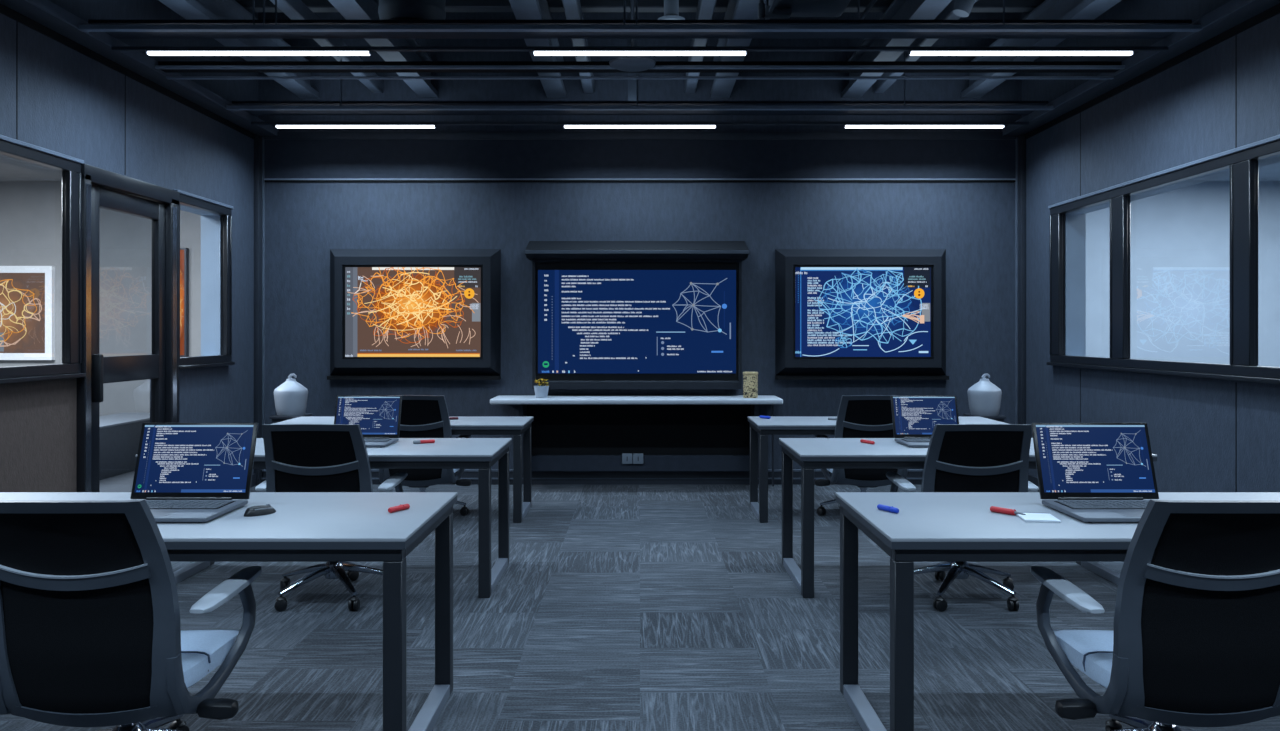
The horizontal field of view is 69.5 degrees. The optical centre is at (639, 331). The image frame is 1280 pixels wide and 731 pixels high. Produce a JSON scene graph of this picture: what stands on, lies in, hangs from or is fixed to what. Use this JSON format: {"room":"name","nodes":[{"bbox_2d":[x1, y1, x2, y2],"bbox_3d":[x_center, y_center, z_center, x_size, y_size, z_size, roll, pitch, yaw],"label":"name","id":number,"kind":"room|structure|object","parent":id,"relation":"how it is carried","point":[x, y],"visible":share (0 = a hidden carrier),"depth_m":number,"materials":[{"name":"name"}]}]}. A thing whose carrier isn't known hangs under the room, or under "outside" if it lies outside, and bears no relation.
{"room":"computer lab","nodes":[
{"label":"computer lab","id":0,"kind":"room"},
{"bbox_2d":[0,162,61,180],"bbox_3d":[-6.105,-1.690,5.300,4.990,0.080,9.600,0,0,0],"label":"ceiling","id":1,"kind":"structure","parent":0,"point":[8,172],"depth_m":9.72,"materials":[{"name":"grey paint"}]},
{"bbox_2d":[0,181,200,366],"bbox_3d":[-6.105,-0.180,10.150,4.990,3.100,0.100,0,0,0],"label":"wall","id":2,"kind":"structure","parent":0,"point":[30,211],"depth_m":10.10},
{"bbox_2d":[0,266,54,359],"bbox_3d":[-7.032,-0.207,10.069,1.255,1.026,0.058,0,0,0],"label":"framed picture","id":3,"kind":"object","parent":2,"relation":"attached to","point":[27,293],"visible":1,"depth_m":10.06,"materials":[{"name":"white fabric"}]},
{"bbox_2d":[180,248,188,356],"bbox_3d":[-5.090,-0.322,10.069,0.295,1.189,0.058,0,0,0],"label":"panel","id":4,"kind":"object","parent":2,"relation":"attached to","point":[184,252],"visible":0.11,"depth_m":10.06,"materials":[{"name":"orange fabric"}]},
{"bbox_2d":[0,0,257,491],"bbox_3d":[-3.525,-0.755,3.355,0.170,4.250,9.910,0,0,0],"label":"wall","id":5,"kind":"structure","parent":0,"point":[70,103],"depth_m":6.11,"materials":[{"name":"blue paint"}]},
{"bbox_2d":[16,21,17,139],"bbox_3d":[-3.440,-1.400,5.090,0.003,0.700,0.008,0,0,0],"label":"trim","id":6,"kind":"structure","parent":5,"relation":"attached to","point":[16,21],"depth_m":5.09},
{"bbox_2d":[0,135,85,383],"bbox_3d":[-3.507,-0.393,4.116,0.245,1.335,3.052,0,0,0],"label":"window","id":7,"kind":"structure","parent":5,"relation":"in","point":[18,153],"depth_m":5.52,"materials":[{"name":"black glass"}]},
{"bbox_2d":[125,75,125,174],"bbox_3d":[-3.440,-1.400,6.160,0.003,0.700,0.008,0,0,0],"label":"trim","id":8,"kind":"structure","parent":5,"relation":"attached to","point":[125,75],"depth_m":6.16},
{"bbox_2d":[77,163,178,491],"bbox_3d":[-3.428,0.170,6.210,0.125,2.400,1.160,0,0,0],"label":"door","id":9,"kind":"structure","parent":5,"relation":"in","point":[130,363],"depth_m":6.17,"materials":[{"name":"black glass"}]},
{"bbox_2d":[0,3,257,138],"bbox_3d":[-3.434,-1.738,3.355,0.012,0.047,9.910,0,0,0],"label":"trim","id":10,"kind":"structure","parent":5,"relation":"attached to","point":[4,10],"depth_m":5.97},
{"bbox_2d":[0,0,278,135],"bbox_3d":[-3.355,-1.786,3.355,0.170,0.048,9.910,0,0,0],"label":"trim","id":11,"kind":"structure","parent":5,"relation":"attached to","point":[23,7],"depth_m":5.96,"materials":[{"name":"metal"}]},
{"bbox_2d":[173,189,234,368],"bbox_3d":[-3.507,-0.393,7.250,0.245,1.335,0.940,0,0,0],"label":"window","id":12,"kind":"structure","parent":5,"relation":"in","point":[216,218],"depth_m":7.62,"materials":[{"name":"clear glass"}]},
{"bbox_2d":[251,474,255,487],"bbox_3d":[-3.431,1.315,3.305,0.018,0.110,9.810,0,0,0],"label":"baseboard","id":13,"kind":"structure","parent":5,"relation":"attached to","point":[253,481],"depth_m":8.16,"materials":[{"name":"black"}]},
{"bbox_2d":[254,136,261,485],"bbox_3d":[-3.417,-0.190,8.260,0.045,3.120,0.100,0,0,0],"label":"trim","id":14,"kind":"structure","parent":5,"relation":"attached to","point":[258,140],"depth_m":8.21,"materials":[{"name":"black metal"}]},
{"bbox_2d":[235,0,1044,11],"bbox_3d":[0.000,-2.520,6.900,6.880,0.220,0.120,0,0,0],"label":"trim","id":15,"kind":"structure","parent":5,"relation":"attached to","point":[313,5],"depth_m":6.84,"materials":[{"name":"metal"}]},
{"bbox_2d":[145,48,371,55],"bbox_3d":[-2.361,-1.733,5.710,1.390,0.036,0.040,0,0,0],"label":"ceiling light","id":16,"kind":"object","parent":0,"point":[149,51],"visible":1,"depth_m":5.69,"materials":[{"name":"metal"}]},
{"bbox_2d":[147,51,369,55],"bbox_3d":[-2.360,-1.726,5.710,1.372,0.021,0.032,0,0,0],"label":"diffuser","id":17,"kind":"object","parent":16,"relation":"attached to","point":[152,53],"depth_m":5.69,"materials":[{"name":"white plastic"}]},
{"bbox_2d":[275,123,435,127],"bbox_3d":[-2.391,-1.733,7.750,1.350,0.036,0.040,0,0,0],"label":"ceiling light","id":18,"kind":"object","parent":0,"point":[277,125],"visible":1,"depth_m":7.73,"materials":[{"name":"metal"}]},
{"bbox_2d":[276,125,434,127],"bbox_3d":[-2.390,-1.726,7.750,1.332,0.021,0.032,0,0,0],"label":"diffuser","id":19,"kind":"object","parent":18,"relation":"attached to","point":[277,126],"depth_m":7.73,"materials":[{"name":"white plastic"}]},
{"bbox_2d":[0,485,1279,730],"bbox_3d":[0.000,1.400,3.355,7.220,0.060,10.110,0,0,0],"label":"floor","id":20,"kind":"structure","parent":0,"point":[612,607],"depth_m":4.20,"materials":[{"name":"carpet"}]},
{"bbox_2d":[0,499,261,730],"bbox_3d":[-1.528,0.904,2.746,0.727,0.930,0.741,0,0,0],"label":"office chair","id":21,"kind":"object","parent":20,"relation":"on","point":[91,634],"visible":1,"depth_m":2.53,"materials":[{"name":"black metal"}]},
{"bbox_2d":[0,492,457,730],"bbox_3d":[-1.615,0.993,3.145,1.830,0.755,0.790,0,0,0],"label":"desk","id":22,"kind":"object","parent":20,"relation":"on","point":[304,526],"visible":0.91,"depth_m":2.93,"materials":[{"name":"laminate"}]},
{"bbox_2d":[131,423,257,522],"bbox_3d":[-1.600,0.473,3.157,0.420,0.285,0.404,0,0,0],"label":"laptop","id":23,"kind":"object","parent":22,"relation":"on","point":[185,472],"visible":0.98,"depth_m":3.30,"materials":[{"name":"metal"}]},
{"bbox_2d":[244,504,275,516],"bbox_3d":[-1.284,0.600,3.115,0.060,0.031,0.110,0,0,38],"label":"mouse","id":24,"kind":"object","parent":22,"relation":"on","point":[259,510],"visible":1,"depth_m":3.09,"materials":[{"name":"black plastic"}]},
{"bbox_2d":[388,504,409,512],"bbox_3d":[-0.828,0.605,3.168,0.020,0.019,0.090,0,0,30],"label":"marker","id":25,"kind":"object","parent":22,"relation":"on","point":[400,507],"visible":1,"depth_m":3.16,"materials":[{"name":"red plastic"}]},
{"bbox_2d":[269,414,311,423],"bbox_3d":[-2.884,1.027,7.620,0.260,0.685,0.260,0,0,0],"label":"pedestal","id":26,"kind":"object","parent":20,"relation":"on","point":[275,418],"visible":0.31,"depth_m":7.49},
{"bbox_2d":[274,374,307,415],"bbox_3d":[-2.884,0.514,7.620,0.268,0.342,0.268,0,0,0],"label":"urn","id":27,"kind":"object","parent":26,"relation":"on","point":[290,398],"visible":1,"depth_m":7.53,"materials":[{"name":"ceramic"}]},
{"bbox_2d":[135,438,511,597],"bbox_3d":[-1.675,1.000,5.105,1.830,0.740,0.750,0,0,0],"label":"desk","id":28,"kind":"object","parent":20,"relation":"on","point":[481,454],"visible":0.57,"depth_m":4.82,"materials":[{"name":"laminate"}]},
{"bbox_2d":[334,396,401,446],"bbox_3d":[-1.578,0.500,5.197,0.382,0.259,0.368,0,0,0],"label":"laptop","id":29,"kind":"object","parent":28,"relation":"on","point":[378,418],"visible":0.87,"depth_m":5.34,"materials":[{"name":"metal"}]},
{"bbox_2d":[413,439,434,443],"bbox_3d":[-1.220,0.620,5.210,0.120,0.021,0.022,0,0,-25],"label":"marker","id":30,"kind":"object","parent":28,"relation":"on","point":[433,440],"visible":1,"depth_m":5.20,"materials":[{"name":"red plastic"}]},
{"bbox_2d":[255,424,406,611],"bbox_3d":[-1.569,0.904,4.746,0.727,0.930,0.741,0,0,0],"label":"office chair","id":31,"kind":"object","parent":20,"relation":"on","point":[298,457],"visible":0.59,"depth_m":4.50,"materials":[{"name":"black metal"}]},
{"bbox_2d":[273,416,533,522],"bbox_3d":[-1.753,1.018,6.930,1.830,0.705,0.660,0,0,0],"label":"desk","id":32,"kind":"object","parent":20,"relation":"on","point":[516,426],"visible":0.54,"depth_m":6.70,"materials":[{"name":"laminate"}]},
{"bbox_2d":[379,395,471,515],"bbox_3d":[-1.583,0.904,6.756,0.727,0.930,0.741,0,0,0],"label":"office chair","id":33,"kind":"object","parent":20,"relation":"on","point":[422,416],"visible":0.3,"depth_m":6.52,"materials":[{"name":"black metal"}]},
{"bbox_2d":[490,395,782,485],"bbox_3d":[-0.030,0.970,8.075,2.500,0.800,0.460,0,0,0],"label":"console","id":34,"kind":"object","parent":20,"relation":"on","point":[570,432],"visible":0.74,"depth_m":8.24,"materials":[{"name":"laminate"}]},
{"bbox_2d":[534,377,548,397],"bbox_3d":[-0.852,0.475,7.981,0.136,0.190,0.139,0,0,0],"label":"flower pot","id":35,"kind":"object","parent":34,"relation":"on","point":[541,390],"visible":1,"depth_m":7.94,"materials":[{"name":"white ceramic"}]},
{"bbox_2d":[622,453,642,463],"bbox_3d":[-0.065,1.125,8.189,0.190,0.092,0.022,0,0,0],"label":"wall outlet","id":36,"kind":"object","parent":34,"relation":"attached to","point":[626,457],"visible":1,"depth_m":8.18,"materials":[{"name":"grey plastic"}]},
{"bbox_2d":[490,395,782,404],"bbox_3d":[-0.030,0.594,8.075,2.500,0.048,0.460,0,0,0],"label":"shelf","id":37,"kind":"object","parent":34,"relation":"attached to","point":[501,399],"depth_m":7.85,"materials":[{"name":"laminate"}]},
{"bbox_2d":[743,372,757,397],"bbox_3d":[0.956,0.458,7.980,0.116,0.225,0.086,0,0,24],"label":"carton","id":38,"kind":"object","parent":34,"relation":"on","point":[750,379],"visible":1,"depth_m":7.95,"materials":[{"name":"beige cardboard"}]},
{"bbox_2d":[814,395,907,515],"bbox_3d":[1.629,0.904,6.756,0.727,0.930,0.741,0,0,0],"label":"office chair","id":39,"kind":"object","parent":20,"relation":"on","point":[858,416],"visible":0.43,"depth_m":6.52,"materials":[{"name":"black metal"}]},
{"bbox_2d":[748,416,1007,522],"bbox_3d":[1.762,1.018,6.930,1.830,0.705,0.660,0,0,0],"label":"desk","id":40,"kind":"object","parent":20,"relation":"on","point":[776,425],"visible":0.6,"depth_m":6.70,"materials":[{"name":"laminate"}]},
{"bbox_2d":[886,424,1038,611],"bbox_3d":[1.639,0.904,4.746,0.727,0.930,0.741,0,0,0],"label":"office chair","id":41,"kind":"object","parent":20,"relation":"on","point":[959,457],"visible":0.6,"depth_m":4.50,"materials":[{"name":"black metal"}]},
{"bbox_2d":[779,438,1156,597],"bbox_3d":[1.740,1.000,5.105,1.830,0.740,0.750,0,0,0],"label":"desk","id":42,"kind":"object","parent":20,"relation":"on","point":[810,454],"visible":0.55,"depth_m":4.79,"materials":[{"name":"laminate"}]},
{"bbox_2d":[891,396,958,446],"bbox_3d":[1.653,0.500,5.197,0.382,0.259,0.368,0,0,0],"label":"laptop","id":43,"kind":"object","parent":42,"relation":"on","point":[914,418],"visible":0.91,"depth_m":5.34,"materials":[{"name":"metal"}]},
{"bbox_2d":[963,414,1005,421],"bbox_3d":[2.847,1.027,7.620,0.260,0.685,0.260,0,0,0],"label":"pedestal","id":44,"kind":"object","parent":20,"relation":"on","point":[1000,418],"visible":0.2,"depth_m":7.49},
{"bbox_2d":[967,374,1001,415],"bbox_3d":[2.847,0.514,7.620,0.268,0.342,0.268,0,0,0],"label":"urn","id":45,"kind":"object","parent":44,"relation":"on","point":[984,397],"visible":1,"depth_m":7.53,"materials":[{"name":"ceramic"}]},
{"bbox_2d":[836,492,1279,730],"bbox_3d":[1.665,0.993,3.145,1.830,0.755,0.790,0,0,0],"label":"desk","id":46,"kind":"object","parent":20,"relation":"on","point":[927,526],"visible":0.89,"depth_m":2.89,"materials":[{"name":"laminate"}]},
{"bbox_2d":[877,504,898,513],"bbox_3d":[0.850,0.605,3.159,0.020,0.019,0.090,0,0,-30],"label":"marker","id":47,"kind":"object","parent":46,"relation":"on","point":[892,509],"visible":1,"depth_m":3.15,"materials":[{"name":"blue plastic"}]},
{"bbox_2d":[990,506,1025,515],"bbox_3d":[1.240,0.605,3.107,0.021,0.020,0.125,0,0,-38],"label":"marker","id":48,"kind":"object","parent":46,"relation":"on","point":[992,508],"visible":1,"depth_m":3.11,"materials":[{"name":"red plastic"}]},
{"bbox_2d":[1016,511,1060,522],"bbox_3d":[1.309,0.610,3.041,0.110,0.010,0.132,0,0,8],"label":"notepad","id":49,"kind":"object","parent":46,"relation":"on","point":[1046,517],"visible":1,"depth_m":3.02,"materials":[{"name":"paper"}]},
{"bbox_2d":[1031,423,1158,522],"bbox_3d":[1.634,0.473,3.157,0.420,0.285,0.404,0,0,0],"label":"laptop","id":50,"kind":"object","parent":46,"relation":"on","point":[1095,472],"visible":0.98,"depth_m":3.30,"materials":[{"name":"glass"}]},
{"bbox_2d":[1031,499,1279,730],"bbox_3d":[1.569,0.904,2.746,0.727,0.930,0.741,0,0,0],"label":"office chair","id":51,"kind":"object","parent":20,"relation":"on","point":[1194,641],"visible":1,"depth_m":2.53,"materials":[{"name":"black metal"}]},
{"bbox_2d":[258,12,1021,468],"bbox_3d":[0.000,-0.755,8.370,7.220,4.250,0.120,0,0,0],"label":"wall","id":52,"kind":"structure","parent":0,"point":[974,222],"depth_m":8.31,"materials":[{"name":"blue paint"}]},
{"bbox_2d":[158,0,318,97],"bbox_3d":[-2.980,-2.240,4.255,0.170,0.260,8.110,0,0,0],"label":"ceiling beam","id":53,"kind":"structure","parent":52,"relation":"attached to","point":[188,9],"depth_m":6.75,"materials":[{"name":"metal"}]},
{"bbox_2d":[262,137,264,479],"bbox_3d":[-3.388,-0.190,8.295,0.015,3.120,0.030,0,0,0],"label":"trim","id":54,"kind":"structure","parent":52,"relation":"attached to","point":[263,182],"depth_m":8.28,"materials":[{"name":"metal"}]},
{"bbox_2d":[270,0,382,92],"bbox_3d":[-2.360,-2.210,4.255,0.100,0.120,8.110,0,0,0],"label":"ceiling beam","id":55,"kind":"structure","parent":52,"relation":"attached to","point":[294,9],"depth_m":6.78,"materials":[{"name":"metal"}]},
{"bbox_2d":[328,0,438,97],"bbox_3d":[-1.900,-2.240,4.255,0.170,0.260,8.110,0,0,0],"label":"ceiling beam","id":56,"kind":"structure","parent":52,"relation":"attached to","point":[349,9],"depth_m":6.99,"materials":[{"name":"metal"}]},
{"bbox_2d":[327,249,500,379],"bbox_3d":[-2.023,-0.160,8.254,1.537,1.172,0.108,0,0,0],"label":"wall display","id":57,"kind":"object","parent":52,"relation":"attached to","point":[393,311],"visible":1,"depth_m":8.22,"materials":[{"name":"black"}]},
{"bbox_2d":[509,0,565,97],"bbox_3d":[-0.750,-2.240,4.255,0.170,0.260,8.110,0,0,0],"label":"ceiling beam","id":58,"kind":"structure","parent":52,"relation":"attached to","point":[522,9],"depth_m":6.77,"materials":[{"name":"metal"}]},
{"bbox_2d":[562,0,593,92],"bbox_3d":[-0.460,-2.210,4.255,0.100,0.120,8.110,0,0,0],"label":"ceiling beam","id":59,"kind":"structure","parent":52,"relation":"attached to","point":[572,8],"depth_m":6.80,"materials":[{"name":"metal"}]},
{"bbox_2d":[262,469,922,484],"bbox_3d":[0.000,1.303,8.291,6.880,0.134,0.038,0,0,0],"label":"baseboard","id":60,"kind":"structure","parent":52,"relation":"attached to","point":[914,476],"depth_m":8.28,"materials":[{"name":"metal"}]},
{"bbox_2d":[609,56,655,71],"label":"ceiling speaker","id":61,"kind":"object","parent":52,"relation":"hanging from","point":[632,63],"depth_m":6.05,"materials":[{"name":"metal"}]},
{"bbox_2d":[525,241,748,388],"bbox_3d":[-0.026,-0.158,8.158,1.940,1.324,0.304,0,0,0],"label":"display","id":62,"kind":"object","parent":52,"relation":"attached to","point":[606,314],"visible":1,"depth_m":8.16,"materials":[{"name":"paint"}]},
{"bbox_2d":[525,241,748,259],"bbox_3d":[-0.026,-0.735,8.158,1.940,0.170,0.304,0,0,0],"label":"hood","id":63,"kind":"object","parent":62,"relation":"attached to","point":[535,250],"depth_m":8.08,"materials":[{"name":"paint"}]},
{"bbox_2d":[166,76,1113,79],"bbox_3d":[0.000,-1.753,6.360,6.530,0.016,0.030,0,0,0],"label":"trim","id":64,"kind":"structure","parent":52,"relation":"attached to","point":[167,77],"depth_m":6.34,"materials":[{"name":"black metal"}]},
{"bbox_2d":[264,140,1015,177],"bbox_3d":[0.000,-1.555,8.303,6.760,0.350,0.014,0,0,0],"label":"trim","id":65,"kind":"structure","parent":52,"relation":"attached to","point":[282,158],"depth_m":8.29,"materials":[{"name":"blue paint"}]},
{"bbox_2d":[264,132,1015,139],"bbox_3d":[0.000,-1.765,8.295,6.760,0.070,0.030,0,0,0],"label":"trim","id":66,"kind":"structure","parent":52,"relation":"attached to","point":[281,135],"depth_m":8.28,"materials":[{"name":"metal"}]},
{"bbox_2d":[264,178,1015,179],"bbox_3d":[0.000,-1.374,8.299,6.760,0.013,0.022,0,0,0],"label":"trim","id":67,"kind":"structure","parent":52,"relation":"attached to","point":[264,178],"depth_m":8.29,"materials":[{"name":"grey metal"}]},
{"bbox_2d":[264,180,1015,181],"bbox_3d":[0.000,-1.358,8.304,6.760,0.018,0.012,0,0,0],"label":"trim","id":68,"kind":"structure","parent":52,"relation":"attached to","point":[264,180],"depth_m":8.30,"materials":[{"name":"black metal"}]},
{"bbox_2d":[77,25,1202,31],"bbox_3d":[0.000,-1.769,5.370,6.530,0.028,0.050,0,0,0],"label":"beam","id":69,"kind":"structure","parent":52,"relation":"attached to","point":[83,28],"depth_m":5.34,"materials":[{"name":"black metal"}]},
{"bbox_2d":[88,20,1191,38],"bbox_3d":[0.000,-1.830,5.575,6.500,0.020,0.290,0,0,0],"label":"beam","id":70,"kind":"structure","parent":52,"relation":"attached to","point":[118,35],"depth_m":5.60,"materials":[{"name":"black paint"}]},
{"bbox_2d":[684,0,716,92],"bbox_3d":[0.450,-2.210,4.255,0.100,0.120,8.110,0,0,0],"label":"ceiling beam","id":71,"kind":"structure","parent":52,"relation":"attached to","point":[705,9],"depth_m":6.80,"materials":[{"name":"metal"}]},
{"bbox_2d":[710,0,764,97],"bbox_3d":[0.720,-2.240,4.255,0.170,0.260,8.110,0,0,0],"label":"ceiling beam","id":72,"kind":"structure","parent":52,"relation":"attached to","point":[736,9],"depth_m":6.79,"materials":[{"name":"metal"}]},
{"bbox_2d":[775,249,948,379],"bbox_3d":[1.988,-0.160,8.254,1.537,1.172,0.108,0,0,0],"label":"wall display","id":73,"kind":"object","parent":52,"relation":"attached to","point":[838,311],"visible":1,"depth_m":8.22,"materials":[{"name":"black"}]},
{"bbox_2d":[841,0,951,97],"bbox_3d":[1.900,-2.240,4.255,0.170,0.260,8.110,0,0,0],"label":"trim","id":74,"kind":"structure","parent":52,"relation":"attached to","point":[899,9],"depth_m":6.84,"materials":[{"name":"metal"}]},
{"bbox_2d":[873,0,977,92],"bbox_3d":[2.150,-2.210,4.255,0.100,0.120,8.110,0,0,0],"label":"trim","id":75,"kind":"structure","parent":52,"relation":"attached to","point":[880,86],"depth_m":7.11,"materials":[{"name":"metal"}]},
{"bbox_2d":[1015,137,1017,423],"bbox_3d":[3.388,-0.190,8.295,0.015,3.120,0.030,0,0,0],"label":"trim","id":76,"kind":"structure","parent":52,"relation":"attached to","point":[1016,182],"depth_m":8.28,"materials":[{"name":"metal"}]},
{"bbox_2d":[961,0,1121,97],"bbox_3d":[2.980,-2.240,4.255,0.170,0.260,8.110,0,0,0],"label":"trim","id":77,"kind":"structure","parent":52,"relation":"attached to","point":[1048,9],"depth_m":6.75,"materials":[{"name":"metal"}]},
{"bbox_2d":[111,46,1168,50],"bbox_3d":[0.000,-1.753,5.710,6.530,0.022,0.035,0,0,0],"label":"trim","id":78,"kind":"structure","parent":0,"point":[114,48],"depth_m":5.69,"materials":[{"name":"metal"}]},
{"bbox_2d":[532,48,746,55],"bbox_3d":[-0.001,-1.733,5.710,1.330,0.036,0.040,0,0,0],"label":"ceiling light","id":79,"kind":"object","parent":78,"relation":"attached to","point":[536,51],"visible":1,"depth_m":5.69,"materials":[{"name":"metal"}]},
{"bbox_2d":[534,51,745,55],"bbox_3d":[0.000,-1.726,5.710,1.312,0.021,0.032,0,0,0],"label":"diffuser","id":80,"kind":"object","parent":79,"relation":"attached to","point":[537,53],"depth_m":5.69,"materials":[{"name":"white plastic"}]},
{"bbox_2d":[908,48,1133,55],"bbox_3d":[2.359,-1.733,5.710,1.390,0.036,0.040,0,0,0],"label":"ceiling light","id":81,"kind":"object","parent":78,"relation":"attached to","point":[913,51],"visible":1,"depth_m":5.69,"materials":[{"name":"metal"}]},
{"bbox_2d":[910,51,1132,55],"bbox_3d":[2.360,-1.726,5.710,1.372,0.021,0.032,0,0,0],"label":"diffuser","id":82,"kind":"object","parent":81,"relation":"attached to","point":[912,53],"depth_m":5.69,"materials":[{"name":"white plastic"}]},
{"bbox_2d":[251,122,1028,124],"bbox_3d":[0.000,-1.753,7.750,6.530,0.022,0.035,0,0,0],"label":"trim","id":83,"kind":"structure","parent":0,"point":[252,123],"depth_m":7.73,"materials":[{"name":"metal"}]},
{"bbox_2d":[563,123,716,127],"bbox_3d":[-0.001,-1.733,7.750,1.290,0.036,0.040,0,0,0],"label":"ceiling light","id":84,"kind":"object","parent":83,"relation":"attached to","point":[565,125],"visible":1,"depth_m":7.73,"materials":[{"name":"metal"}]},
{"bbox_2d":[564,125,715,127],"bbox_3d":[0.000,-1.726,7.750,1.272,0.021,0.032,0,0,0],"label":"diffuser","id":85,"kind":"object","parent":84,"relation":"attached to","point":[565,126],"depth_m":7.73,"materials":[{"name":"white plastic"}]},
{"bbox_2d":[844,123,1004,127],"bbox_3d":[2.389,-1.733,7.750,1.350,0.036,0.040,0,0,0],"label":"ceiling light","id":86,"kind":"object","parent":83,"relation":"attached to","point":[847,125],"visible":1,"depth_m":7.73,"materials":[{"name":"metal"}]},
{"bbox_2d":[845,125,1003,127],"bbox_3d":[2.390,-1.726,7.750,1.332,0.021,0.032,0,0,0],"label":"diffuser","id":87,"kind":"object","parent":86,"relation":"attached to","point":[846,126],"depth_m":7.73,"materials":[{"name":"white plastic"}]},
{"bbox_2d":[155,61,1124,72],"bbox_3d":[0.000,-1.805,6.280,6.530,0.050,0.100,0,0,0],"label":"trim","id":88,"kind":"structure","parent":0,"point":[159,62],"depth_m":6.25,"materials":[{"name":"black metal"}]},
{"bbox_2d":[1022,0,1279,491],"bbox_3d":[3.525,-0.755,3.355,0.170,4.250,9.910,0,0,0],"label":"wall","id":89,"kind":"structure","parent":0,"point":[1184,113],"depth_m":6.07,"materials":[{"name":"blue paint"}]},
{"bbox_2d":[1018,136,1025,423],"bbox_3d":[3.417,-0.190,8.260,0.045,3.120,0.100,0,0,0],"label":"trim","id":90,"kind":"structure","parent":89,"relation":"attached to","point":[1021,140],"depth_m":8.21,"materials":[{"name":"black metal"}]},
{"bbox_2d":[1028,474,1038,491],"bbox_3d":[3.431,1.315,3.305,0.018,0.110,9.810,0,0,0],"label":"baseboard","id":91,"kind":"structure","parent":89,"relation":"attached to","point":[1033,479],"depth_m":8.02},
{"bbox_2d":[1080,112,1080,422],"bbox_3d":[3.440,-0.250,7.200,0.003,3.000,0.008,0,0,0],"label":"trim","id":92,"kind":"structure","parent":89,"relation":"attached to","point":[1080,112],"depth_m":7.20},
{"bbox_2d":[1001,0,1279,135],"bbox_3d":[3.355,-1.786,3.355,0.170,0.048,9.910,0,0,0],"label":"trim","id":93,"kind":"structure","parent":89,"relation":"attached to","point":[1256,7],"depth_m":5.96,"materials":[{"name":"metal"}]},
{"bbox_2d":[1022,3,1279,138],"bbox_3d":[3.434,-1.738,3.355,0.012,0.047,9.910,0,0,0],"label":"trim","id":94,"kind":"structure","parent":89,"relation":"attached to","point":[1274,10],"depth_m":5.97,"materials":[{"name":"black metal"}]},
{"bbox_2d":[1047,135,1279,383],"bbox_3d":[3.507,-0.393,5.140,0.245,1.335,5.100,0,0,0],"label":"window","id":95,"kind":"structure","parent":89,"relation":"in","point":[1068,217],"depth_m":6.27,"materials":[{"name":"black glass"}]},
{"bbox_2d":[1235,35,1236,491],"bbox_3d":[3.440,-0.250,5.320,0.003,3.000,0.008,0,0,0],"label":"trim","id":96,"kind":"structure","parent":89,"relation":"attached to","point":[1235,35],"depth_m":5.32,"materials":[{"name":"grey metal"}]},
{"bbox_2d":[1086,181,1279,366],"bbox_3d":[6.105,-0.180,10.150,4.990,3.100,0.100,0,0,0],"label":"wall","id":97,"kind":"structure","parent":0,"point":[1180,238],"depth_m":10.10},
{"bbox_2d":[1210,162,1279,180],"bbox_3d":[6.105,-1.690,5.300,4.990,0.080,9.600,0,0,0],"label":"ceiling","id":98,"kind":"structure","parent":0,"point":[1271,172],"depth_m":9.66,"materials":[{"name":"grey paint"}]},
{"bbox_3d":[0.000,-2.930,3.355,7.220,0.100,10.110,0,0,0],"label":"ceiling","id":99,"kind":"structure","parent":0,"visible":0},
{"bbox_2d":[340,14,341,105],"bbox_3d":[-2.360,-2.330,7.280,0.011,1.100,0.011,0,0,22],"label":"trim","id":100,"kind":"structure","parent":99,"relation":"hanging from","point":[340,14],"depth_m":7.28,"materials":[{"name":"metal"}]},
{"bbox_2d":[225,106,1054,109],"bbox_3d":[0.000,-1.769,7.280,6.530,0.028,0.050,0,0,0],"label":"trim","id":101,"kind":"structure","parent":100,"relation":"hanging from","point":[227,107],"depth_m":7.25,"materials":[{"name":"black metal"}]},
{"bbox_2d":[378,0,445,19],"bbox_3d":[-1.420,-2.380,5.750,0.480,1.000,0.480,0,0,0],"label":"duct","id":102,"kind":"object","parent":99,"relation":"hanging from","point":[387,9],"visible":0.49,"depth_m":5.58,"materials":[{"name":"metal"}]},
{"bbox_2d":[628,12,635,100],"bbox_3d":[-0.065,-2.360,7.635,0.070,1.040,0.070,0,0,0],"label":"trim","id":103,"kind":"structure","parent":99,"relation":"hanging from","point":[631,83],"depth_m":7.60,"materials":[{"name":"metal"}]},
{"bbox_2d":[232,101,1047,114],"bbox_3d":[0.000,-1.830,7.540,6.500,0.020,0.400,0,0,0],"label":"ceiling beam","id":104,"kind":"structure","parent":103,"relation":"hanging from","point":[237,103],"depth_m":7.41,"materials":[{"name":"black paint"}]},
{"bbox_2d":[631,0,633,19],"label":"rod","id":105,"kind":"object","parent":99,"relation":"hanging from","point":[632,1],"depth_m":6.09,"materials":[{"name":"metal"}]},
{"bbox_2d":[658,0,684,19],"bbox_3d":[0.190,-2.375,5.600,0.170,1.010,0.170,0,0,0],"label":"pipe","id":106,"kind":"object","parent":99,"relation":"hanging from","point":[671,7],"visible":0.54,"depth_m":5.56,"materials":[{"name":"metal"}]},
{"bbox_2d":[758,0,791,19],"bbox_3d":[0.820,-2.395,5.620,0.200,0.970,0.080,0,0,0],"label":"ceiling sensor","id":107,"kind":"object","parent":99,"relation":"hanging from","point":[763,12],"visible":1,"depth_m":5.59,"materials":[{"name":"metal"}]},
{"bbox_2d":[765,0,876,19],"bbox_3d":[1.080,-2.405,5.550,0.600,0.950,0.480,0,0,0],"label":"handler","id":108,"kind":"object","parent":99,"relation":"hanging from","point":[800,8],"visible":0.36,"depth_m":5.57,"materials":[{"name":"metal"}]},
{"bbox_2d":[953,0,974,16],"bbox_3d":[2.108,-2.416,5.700,0.344,0.928,0.108,0,0,0],"label":"pipe","id":109,"kind":"object","parent":99,"relation":"hanging from","point":[962,8],"visible":1,"depth_m":5.66,"materials":[{"name":"metal"}]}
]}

